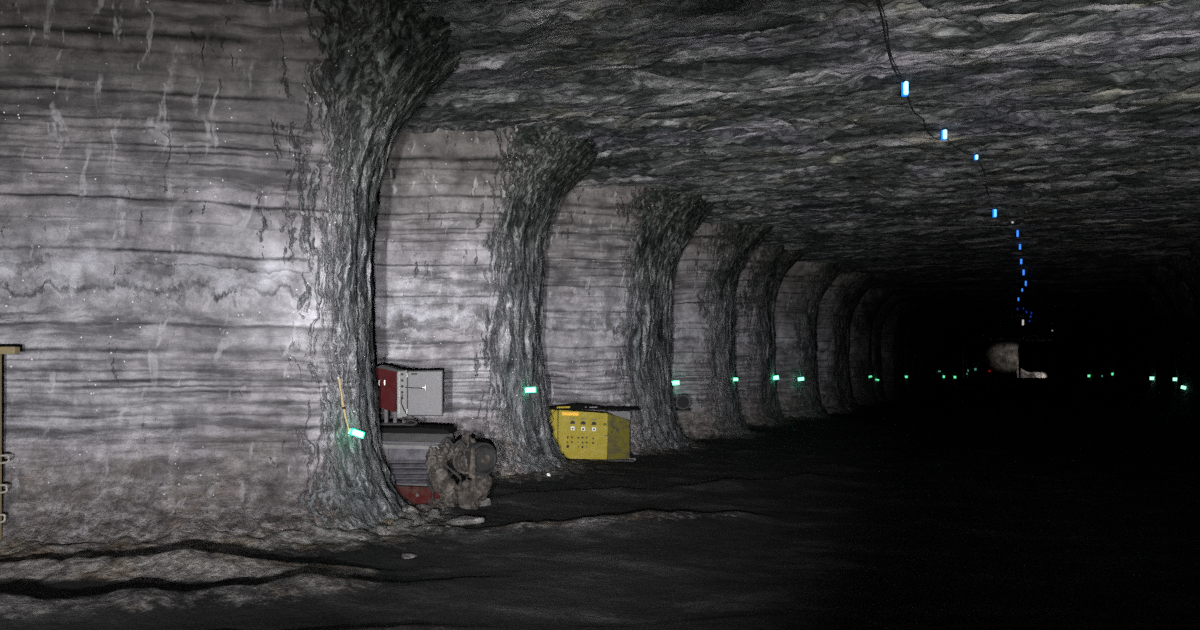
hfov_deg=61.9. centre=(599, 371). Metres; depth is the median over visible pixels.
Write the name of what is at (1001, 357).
wall pillar
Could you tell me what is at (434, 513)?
rock
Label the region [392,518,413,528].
rock
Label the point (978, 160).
power cable
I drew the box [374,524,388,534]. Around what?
rock
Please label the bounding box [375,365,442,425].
switch box
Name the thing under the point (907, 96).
power cable
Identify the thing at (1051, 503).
floor
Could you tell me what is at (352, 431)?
marker light
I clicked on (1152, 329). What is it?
wall
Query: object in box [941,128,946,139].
tube light
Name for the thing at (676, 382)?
marker light
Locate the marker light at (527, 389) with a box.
[525,387,535,392]
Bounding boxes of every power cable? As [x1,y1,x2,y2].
[876,0,904,82]
[907,96,940,139]
[947,139,972,154]
[978,160,991,206]
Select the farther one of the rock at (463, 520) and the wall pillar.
the wall pillar
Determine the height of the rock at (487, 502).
0.137 m
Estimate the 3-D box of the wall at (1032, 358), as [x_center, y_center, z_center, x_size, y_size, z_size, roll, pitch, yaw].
[64.387,-1.875,161.725,32.000,8.350,0.668,0,0,23]
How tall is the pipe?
0.390 m
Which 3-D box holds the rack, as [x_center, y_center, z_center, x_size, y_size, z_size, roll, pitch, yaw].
[-6.040,0.706,9.880,0.571,1.913,0.100,0,0,0]
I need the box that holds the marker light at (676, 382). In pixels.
[672,380,679,385]
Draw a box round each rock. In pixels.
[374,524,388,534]
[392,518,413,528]
[402,553,416,558]
[411,514,427,525]
[422,523,438,525]
[427,509,440,517]
[446,516,484,525]
[479,498,490,505]
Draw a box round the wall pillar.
[977,340,1018,377]
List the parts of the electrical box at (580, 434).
panel, warning plate, door, door edge trim, gusset plate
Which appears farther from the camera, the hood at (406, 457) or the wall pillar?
the wall pillar
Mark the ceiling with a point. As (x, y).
(1081, 118)
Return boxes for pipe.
[675,394,690,410]
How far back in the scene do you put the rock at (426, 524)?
11.17 m
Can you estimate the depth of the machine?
12.95 m
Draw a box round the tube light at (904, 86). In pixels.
[901,80,908,96]
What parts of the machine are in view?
support plate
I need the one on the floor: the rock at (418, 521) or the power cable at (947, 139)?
the rock at (418, 521)
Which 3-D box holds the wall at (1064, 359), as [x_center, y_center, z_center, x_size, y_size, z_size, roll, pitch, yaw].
[62.102,-1.475,127.391,8.492,5.950,3.769,0,0,23]
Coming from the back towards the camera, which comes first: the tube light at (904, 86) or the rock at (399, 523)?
the tube light at (904, 86)
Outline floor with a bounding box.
[0,377,1199,629]
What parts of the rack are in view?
post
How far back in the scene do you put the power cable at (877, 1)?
11.97 m
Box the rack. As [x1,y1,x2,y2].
[0,347,19,539]
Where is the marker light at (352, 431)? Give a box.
[337,377,364,438]
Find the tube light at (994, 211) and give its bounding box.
[992,208,996,217]
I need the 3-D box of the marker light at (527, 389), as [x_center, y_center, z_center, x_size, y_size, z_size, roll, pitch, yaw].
[-1.245,0.316,17.552,0.212,0.116,0.202,0,0,43]
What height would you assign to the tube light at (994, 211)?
0.274 m
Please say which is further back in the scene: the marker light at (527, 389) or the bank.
the bank
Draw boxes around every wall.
[0,0,978,544]
[972,344,1053,376]
[1052,338,1075,377]
[1063,238,1199,423]
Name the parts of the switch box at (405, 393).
foot plate, frame, door, door panel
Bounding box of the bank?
[1019,368,1050,377]
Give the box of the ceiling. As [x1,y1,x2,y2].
[217,0,1199,344]
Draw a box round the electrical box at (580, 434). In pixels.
[549,403,640,461]
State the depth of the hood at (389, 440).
13.17 m
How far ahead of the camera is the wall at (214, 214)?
10.94 m
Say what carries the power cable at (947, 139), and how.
attached to the ceiling
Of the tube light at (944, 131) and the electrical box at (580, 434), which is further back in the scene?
the electrical box at (580, 434)
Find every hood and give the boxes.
[381,433,452,448]
[382,437,454,485]
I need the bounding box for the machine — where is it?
[380,424,496,509]
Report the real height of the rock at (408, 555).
0.055 m

